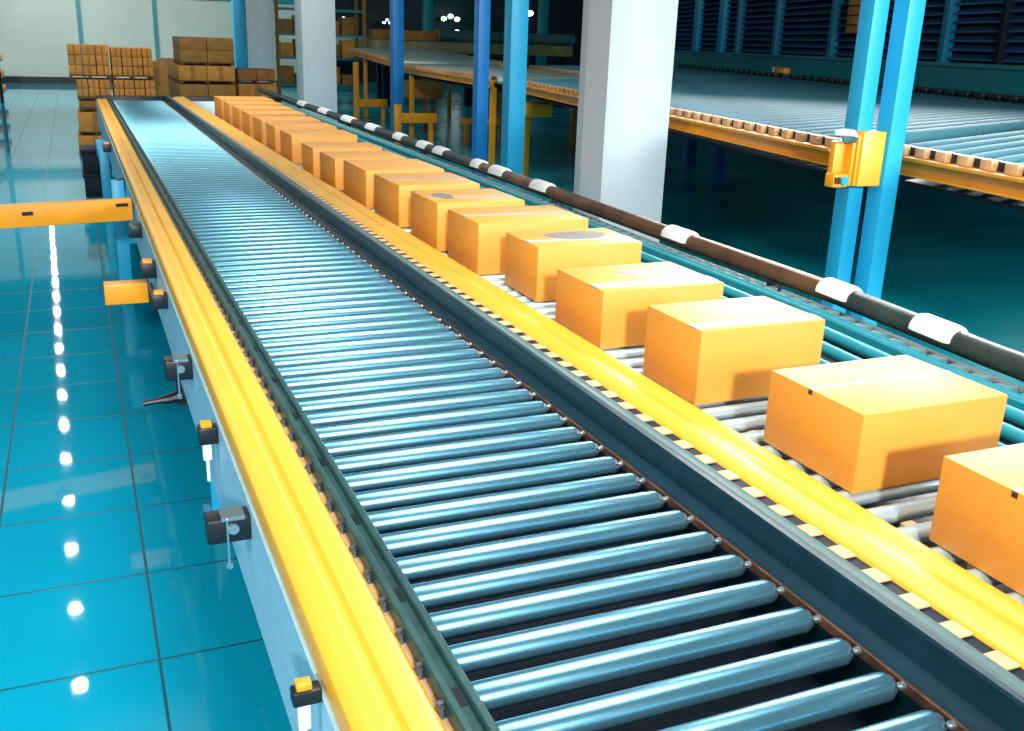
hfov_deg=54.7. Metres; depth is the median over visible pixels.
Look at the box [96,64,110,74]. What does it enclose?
carton
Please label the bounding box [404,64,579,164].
deck
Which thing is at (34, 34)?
wall
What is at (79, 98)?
pallet
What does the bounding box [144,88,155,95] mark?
carton
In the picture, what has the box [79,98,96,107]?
carton
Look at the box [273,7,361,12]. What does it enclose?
shelf
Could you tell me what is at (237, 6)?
steel post
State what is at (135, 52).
carton
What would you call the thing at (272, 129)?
cardboard box
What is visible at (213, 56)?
carton
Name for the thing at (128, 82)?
carton
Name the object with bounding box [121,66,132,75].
carton
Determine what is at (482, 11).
steel post
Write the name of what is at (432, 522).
conveyor
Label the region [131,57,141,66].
carton
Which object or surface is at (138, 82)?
carton
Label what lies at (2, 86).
cart
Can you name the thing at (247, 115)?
cardboard box
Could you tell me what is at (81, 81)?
carton
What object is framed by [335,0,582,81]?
wall
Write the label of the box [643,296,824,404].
cardboard box
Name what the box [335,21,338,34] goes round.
carton
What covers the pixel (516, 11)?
steel post
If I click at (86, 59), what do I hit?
carton
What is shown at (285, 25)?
carton
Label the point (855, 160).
bracket
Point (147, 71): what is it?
carton
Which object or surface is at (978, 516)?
cardboard box
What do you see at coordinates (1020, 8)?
wall
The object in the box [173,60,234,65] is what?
pallet
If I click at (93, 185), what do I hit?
tote
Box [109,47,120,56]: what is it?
carton
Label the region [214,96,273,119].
cardboard box
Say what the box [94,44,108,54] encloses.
carton
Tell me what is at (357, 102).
stand
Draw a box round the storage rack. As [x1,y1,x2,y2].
[273,0,365,102]
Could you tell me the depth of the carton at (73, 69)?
15.19 m
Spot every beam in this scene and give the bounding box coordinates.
[0,198,132,228]
[103,279,153,305]
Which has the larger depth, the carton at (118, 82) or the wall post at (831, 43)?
the wall post at (831, 43)
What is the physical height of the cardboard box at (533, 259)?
0.227 m
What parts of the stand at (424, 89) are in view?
frame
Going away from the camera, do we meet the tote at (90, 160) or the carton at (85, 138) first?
the tote at (90, 160)
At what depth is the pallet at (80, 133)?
15.53 m
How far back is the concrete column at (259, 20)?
27.51 m
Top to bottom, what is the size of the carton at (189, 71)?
0.293 m
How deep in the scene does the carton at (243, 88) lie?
21.34 m
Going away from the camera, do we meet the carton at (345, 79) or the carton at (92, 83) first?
the carton at (92, 83)
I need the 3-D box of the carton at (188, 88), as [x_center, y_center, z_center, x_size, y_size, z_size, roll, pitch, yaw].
[-7.625,-6.400,22.806,0.553,0.419,5.504,-6,20,-22]
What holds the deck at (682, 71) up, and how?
on the floor
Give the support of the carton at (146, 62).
on the carton at (147, 71)
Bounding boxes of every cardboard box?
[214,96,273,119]
[223,101,282,124]
[232,106,293,130]
[242,110,305,136]
[253,116,320,144]
[266,123,336,152]
[280,130,356,163]
[301,142,381,177]
[320,151,405,190]
[344,159,443,208]
[374,172,479,227]
[411,188,524,251]
[448,205,588,274]
[505,228,641,301]
[555,262,723,348]
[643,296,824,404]
[763,355,1007,493]
[929,443,1023,595]
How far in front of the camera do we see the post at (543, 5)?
41.63 m
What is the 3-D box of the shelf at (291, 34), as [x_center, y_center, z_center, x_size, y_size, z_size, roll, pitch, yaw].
[-5.709,-9.717,29.139,2.460,0.060,0.800,-6,20,-22]
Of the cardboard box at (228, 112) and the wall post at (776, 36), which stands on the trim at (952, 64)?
the wall post at (776, 36)
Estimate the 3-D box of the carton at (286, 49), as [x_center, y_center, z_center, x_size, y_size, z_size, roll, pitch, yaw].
[-6.578,-9.180,28.771,0.360,0.389,0.480,-6,20,-22]
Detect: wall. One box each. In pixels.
[0,0,295,80]
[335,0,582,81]
[673,0,1023,95]
[675,0,1023,65]
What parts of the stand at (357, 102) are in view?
arm, arm leg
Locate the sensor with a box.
[772,67,789,73]
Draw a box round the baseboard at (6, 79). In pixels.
[2,76,296,86]
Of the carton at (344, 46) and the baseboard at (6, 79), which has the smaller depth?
the carton at (344, 46)
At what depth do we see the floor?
5.40 m
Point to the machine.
(426, 40)
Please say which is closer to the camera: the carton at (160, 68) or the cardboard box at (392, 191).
the cardboard box at (392, 191)
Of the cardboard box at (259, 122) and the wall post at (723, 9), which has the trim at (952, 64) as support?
the wall post at (723, 9)
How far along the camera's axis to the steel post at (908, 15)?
5.33 m
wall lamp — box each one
[378,19,389,23]
[437,14,459,21]
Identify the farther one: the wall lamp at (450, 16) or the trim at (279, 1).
the wall lamp at (450, 16)
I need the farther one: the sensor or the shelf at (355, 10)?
the shelf at (355, 10)
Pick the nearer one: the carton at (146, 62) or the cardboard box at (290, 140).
the cardboard box at (290, 140)
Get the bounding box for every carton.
[66,44,80,54]
[68,54,81,64]
[69,64,82,74]
[76,77,87,87]
[77,88,88,96]
[77,109,100,131]
[78,132,100,151]
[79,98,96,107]
[80,44,94,54]
[81,54,95,64]
[82,64,96,74]
[87,77,98,87]
[88,87,99,96]
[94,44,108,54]
[95,54,109,64]
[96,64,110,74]
[98,78,109,87]
[99,87,110,94]
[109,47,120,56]
[110,56,121,65]
[110,65,121,75]
[112,78,123,87]
[112,86,123,95]
[119,47,130,56]
[121,56,131,65]
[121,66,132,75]
[122,78,133,87]
[123,88,134,95]
[129,47,141,56]
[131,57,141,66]
[131,66,142,75]
[133,78,144,88]
[134,88,144,95]
[141,48,151,57]
[141,57,152,66]
[142,66,152,75]
[142,78,154,88]
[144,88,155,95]
[147,61,169,95]
[157,58,206,80]
[168,78,207,95]
[172,36,206,49]
[173,48,206,61]
[198,63,234,80]
[200,81,235,95]
[203,37,233,50]
[207,50,233,62]
[234,82,275,96]
[235,68,256,79]
[251,68,275,80]
[278,19,292,32]
[279,42,293,56]
[280,65,294,83]
[291,15,294,32]
[292,39,295,56]
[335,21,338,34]
[336,44,339,57]
[336,67,339,84]
[338,17,353,34]
[339,40,354,58]
[340,74,352,84]
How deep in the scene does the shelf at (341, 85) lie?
29.41 m
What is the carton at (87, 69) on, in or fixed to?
on the pallet at (70, 76)
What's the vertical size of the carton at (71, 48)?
0.144 m
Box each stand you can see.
[353,62,387,120]
[394,104,436,144]
[404,80,442,131]
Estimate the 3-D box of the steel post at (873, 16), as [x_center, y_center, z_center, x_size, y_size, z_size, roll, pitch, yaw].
[1.953,-3.137,4.802,0.110,7.000,0.115,-6,20,-22]
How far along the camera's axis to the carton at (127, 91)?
15.59 m
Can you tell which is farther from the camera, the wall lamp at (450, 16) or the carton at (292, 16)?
the wall lamp at (450, 16)
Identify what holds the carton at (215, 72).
on the pallet at (169, 76)
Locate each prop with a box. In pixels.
[678,137,698,166]
[702,144,726,184]
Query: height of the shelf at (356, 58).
0.060 m
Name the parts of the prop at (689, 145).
foot plate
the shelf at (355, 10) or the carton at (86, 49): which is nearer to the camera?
the carton at (86, 49)
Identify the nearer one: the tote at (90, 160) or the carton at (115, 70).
the tote at (90, 160)
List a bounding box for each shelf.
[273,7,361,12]
[274,33,361,37]
[275,56,362,60]
[276,82,362,86]
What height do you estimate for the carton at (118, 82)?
0.126 m
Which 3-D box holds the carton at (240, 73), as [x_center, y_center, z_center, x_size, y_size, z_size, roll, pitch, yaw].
[-5.834,-6.349,21.559,0.388,0.223,0.906,-6,20,-22]
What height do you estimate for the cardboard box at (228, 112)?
0.230 m
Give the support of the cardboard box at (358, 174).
on the conveyor at (884, 533)
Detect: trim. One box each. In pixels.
[75,0,86,77]
[151,0,159,60]
[215,0,293,3]
[674,50,1023,69]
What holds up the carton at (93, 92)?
on the pallet at (79, 98)
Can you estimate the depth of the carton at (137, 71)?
15.55 m
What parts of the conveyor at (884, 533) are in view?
rail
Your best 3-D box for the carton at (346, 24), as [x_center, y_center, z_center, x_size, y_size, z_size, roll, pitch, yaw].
[-4.900,-10.017,29.239,0.360,0.499,0.480,-6,20,-22]
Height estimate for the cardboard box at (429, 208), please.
0.241 m
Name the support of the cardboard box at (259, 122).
on the conveyor at (884, 533)
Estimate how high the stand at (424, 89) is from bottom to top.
1.080 m
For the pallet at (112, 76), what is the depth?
15.55 m
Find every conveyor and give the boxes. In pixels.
[96,95,1023,730]
[170,88,1023,680]
[523,74,1023,176]
[900,130,1023,210]
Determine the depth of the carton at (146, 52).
15.52 m
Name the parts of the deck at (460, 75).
leg, leg, leg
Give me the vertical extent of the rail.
0.500 m
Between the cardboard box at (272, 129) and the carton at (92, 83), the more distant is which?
the carton at (92, 83)
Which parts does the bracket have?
plate, lever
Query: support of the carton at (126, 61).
on the carton at (126, 70)
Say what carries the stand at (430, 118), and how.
on the floor
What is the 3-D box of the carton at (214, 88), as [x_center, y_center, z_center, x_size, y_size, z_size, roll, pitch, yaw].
[-7.107,-6.454,23.025,0.553,0.419,5.500,-6,20,-22]
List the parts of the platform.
leg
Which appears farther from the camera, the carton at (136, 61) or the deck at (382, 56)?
the deck at (382, 56)
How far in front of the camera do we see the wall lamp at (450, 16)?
44.87 m
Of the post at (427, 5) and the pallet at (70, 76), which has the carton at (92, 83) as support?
the pallet at (70, 76)
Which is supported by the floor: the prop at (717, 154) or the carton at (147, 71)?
the prop at (717, 154)
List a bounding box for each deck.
[348,48,502,117]
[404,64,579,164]
[527,64,782,146]
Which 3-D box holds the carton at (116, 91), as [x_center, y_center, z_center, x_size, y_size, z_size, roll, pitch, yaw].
[-6.292,-4.379,15.825,0.143,0.126,0.706,-6,20,-22]
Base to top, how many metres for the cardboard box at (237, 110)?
0.228 m
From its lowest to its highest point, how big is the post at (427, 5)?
7.000 m
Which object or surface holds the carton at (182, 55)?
on the pallet at (175, 61)
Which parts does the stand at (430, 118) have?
arm, arm leg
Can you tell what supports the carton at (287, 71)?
on the storage rack
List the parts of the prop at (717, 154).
foot plate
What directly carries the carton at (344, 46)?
on the storage rack
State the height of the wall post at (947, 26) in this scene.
5.140 m
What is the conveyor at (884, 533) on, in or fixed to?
on the floor
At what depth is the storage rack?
28.93 m
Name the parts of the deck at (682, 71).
leg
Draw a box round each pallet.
[69,74,110,78]
[77,94,95,99]
[79,131,100,134]
[111,74,153,79]
[168,75,235,83]
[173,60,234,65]
[235,79,275,82]
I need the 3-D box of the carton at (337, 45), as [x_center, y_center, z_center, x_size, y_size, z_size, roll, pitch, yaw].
[-5.337,-9.306,29.286,0.360,0.389,0.480,-6,20,-22]
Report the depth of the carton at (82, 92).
15.32 m
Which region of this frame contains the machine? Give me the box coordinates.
[345,29,572,106]
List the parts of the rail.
rail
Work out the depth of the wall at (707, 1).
21.22 m
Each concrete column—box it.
[244,0,275,83]
[294,0,337,121]
[573,0,677,242]
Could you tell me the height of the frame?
0.720 m
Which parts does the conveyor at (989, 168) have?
bearing rail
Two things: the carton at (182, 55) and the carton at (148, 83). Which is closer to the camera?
the carton at (148, 83)
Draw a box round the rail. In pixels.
[460,117,530,143]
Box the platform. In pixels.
[287,35,386,97]
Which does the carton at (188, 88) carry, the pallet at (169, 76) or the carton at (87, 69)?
the pallet at (169, 76)
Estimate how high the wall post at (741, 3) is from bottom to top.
5.140 m
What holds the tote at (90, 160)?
on the tote at (93, 185)
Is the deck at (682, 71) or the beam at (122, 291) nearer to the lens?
the beam at (122, 291)
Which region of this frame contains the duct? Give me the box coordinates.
[434,29,574,45]
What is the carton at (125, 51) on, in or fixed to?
on the carton at (126, 61)
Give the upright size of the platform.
1.900 m
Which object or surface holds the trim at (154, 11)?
attached to the wall at (34, 34)
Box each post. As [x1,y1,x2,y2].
[231,0,247,81]
[390,0,403,144]
[422,0,432,79]
[471,0,490,176]
[500,0,528,190]
[536,0,548,64]
[691,0,704,50]
[715,0,730,51]
[733,0,746,52]
[770,0,785,54]
[821,0,889,312]
[825,0,843,56]
[850,0,925,325]
[936,0,960,61]
[993,0,1017,64]
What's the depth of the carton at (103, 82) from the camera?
15.41 m
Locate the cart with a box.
[0,54,5,102]
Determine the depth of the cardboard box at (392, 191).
5.58 m
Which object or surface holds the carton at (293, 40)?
on the storage rack
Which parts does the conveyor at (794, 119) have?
leg, bearing rail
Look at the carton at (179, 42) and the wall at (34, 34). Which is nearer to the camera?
the carton at (179, 42)
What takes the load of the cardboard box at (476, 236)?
on the conveyor at (884, 533)
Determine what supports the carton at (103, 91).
on the pallet at (79, 98)
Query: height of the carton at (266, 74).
0.223 m
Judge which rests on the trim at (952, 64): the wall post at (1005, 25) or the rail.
the wall post at (1005, 25)
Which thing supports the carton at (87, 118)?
on the pallet at (80, 133)
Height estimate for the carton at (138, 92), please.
0.126 m
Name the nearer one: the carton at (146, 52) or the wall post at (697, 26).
the carton at (146, 52)
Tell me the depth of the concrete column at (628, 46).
7.40 m
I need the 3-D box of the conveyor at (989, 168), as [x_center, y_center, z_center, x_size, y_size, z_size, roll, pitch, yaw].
[4.578,-0.776,6.669,2.680,1.525,7.540,18,24,40]
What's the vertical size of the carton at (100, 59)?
0.144 m
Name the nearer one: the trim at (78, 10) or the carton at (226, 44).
the carton at (226, 44)
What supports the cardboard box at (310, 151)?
on the conveyor at (884, 533)
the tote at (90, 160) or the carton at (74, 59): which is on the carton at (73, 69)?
the carton at (74, 59)
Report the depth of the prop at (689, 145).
17.00 m
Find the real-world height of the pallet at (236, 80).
0.050 m
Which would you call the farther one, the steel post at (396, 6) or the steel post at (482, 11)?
the steel post at (396, 6)
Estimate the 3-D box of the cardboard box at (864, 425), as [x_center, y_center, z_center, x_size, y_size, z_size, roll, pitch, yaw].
[0.957,0.138,2.567,0.462,0.203,0.349,-6,20,-22]
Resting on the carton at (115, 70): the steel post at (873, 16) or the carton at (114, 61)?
the carton at (114, 61)
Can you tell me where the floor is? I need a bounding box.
[0,81,1023,730]
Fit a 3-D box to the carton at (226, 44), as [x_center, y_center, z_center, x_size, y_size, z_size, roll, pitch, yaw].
[-6.278,-6.816,20.970,0.528,0.239,1.506,-6,20,-22]
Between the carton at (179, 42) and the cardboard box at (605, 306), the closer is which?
the cardboard box at (605, 306)
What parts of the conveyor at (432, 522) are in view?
leg, foot lever, foot plate, leg, guide rail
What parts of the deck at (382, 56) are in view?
leg, leg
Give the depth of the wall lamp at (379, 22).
43.89 m
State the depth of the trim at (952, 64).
18.94 m
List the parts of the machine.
leg, panel, leg, leg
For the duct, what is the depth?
30.69 m
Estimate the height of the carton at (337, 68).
0.499 m
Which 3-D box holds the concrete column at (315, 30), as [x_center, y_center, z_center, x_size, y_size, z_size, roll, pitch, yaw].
[-3.421,-7.311,16.983,0.687,7.000,0.710,-6,20,-22]
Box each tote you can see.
[80,145,99,173]
[82,168,102,196]
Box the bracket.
[824,129,886,187]
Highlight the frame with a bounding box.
[96,139,111,198]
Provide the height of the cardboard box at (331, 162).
0.212 m
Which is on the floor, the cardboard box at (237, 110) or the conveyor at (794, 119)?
the conveyor at (794, 119)

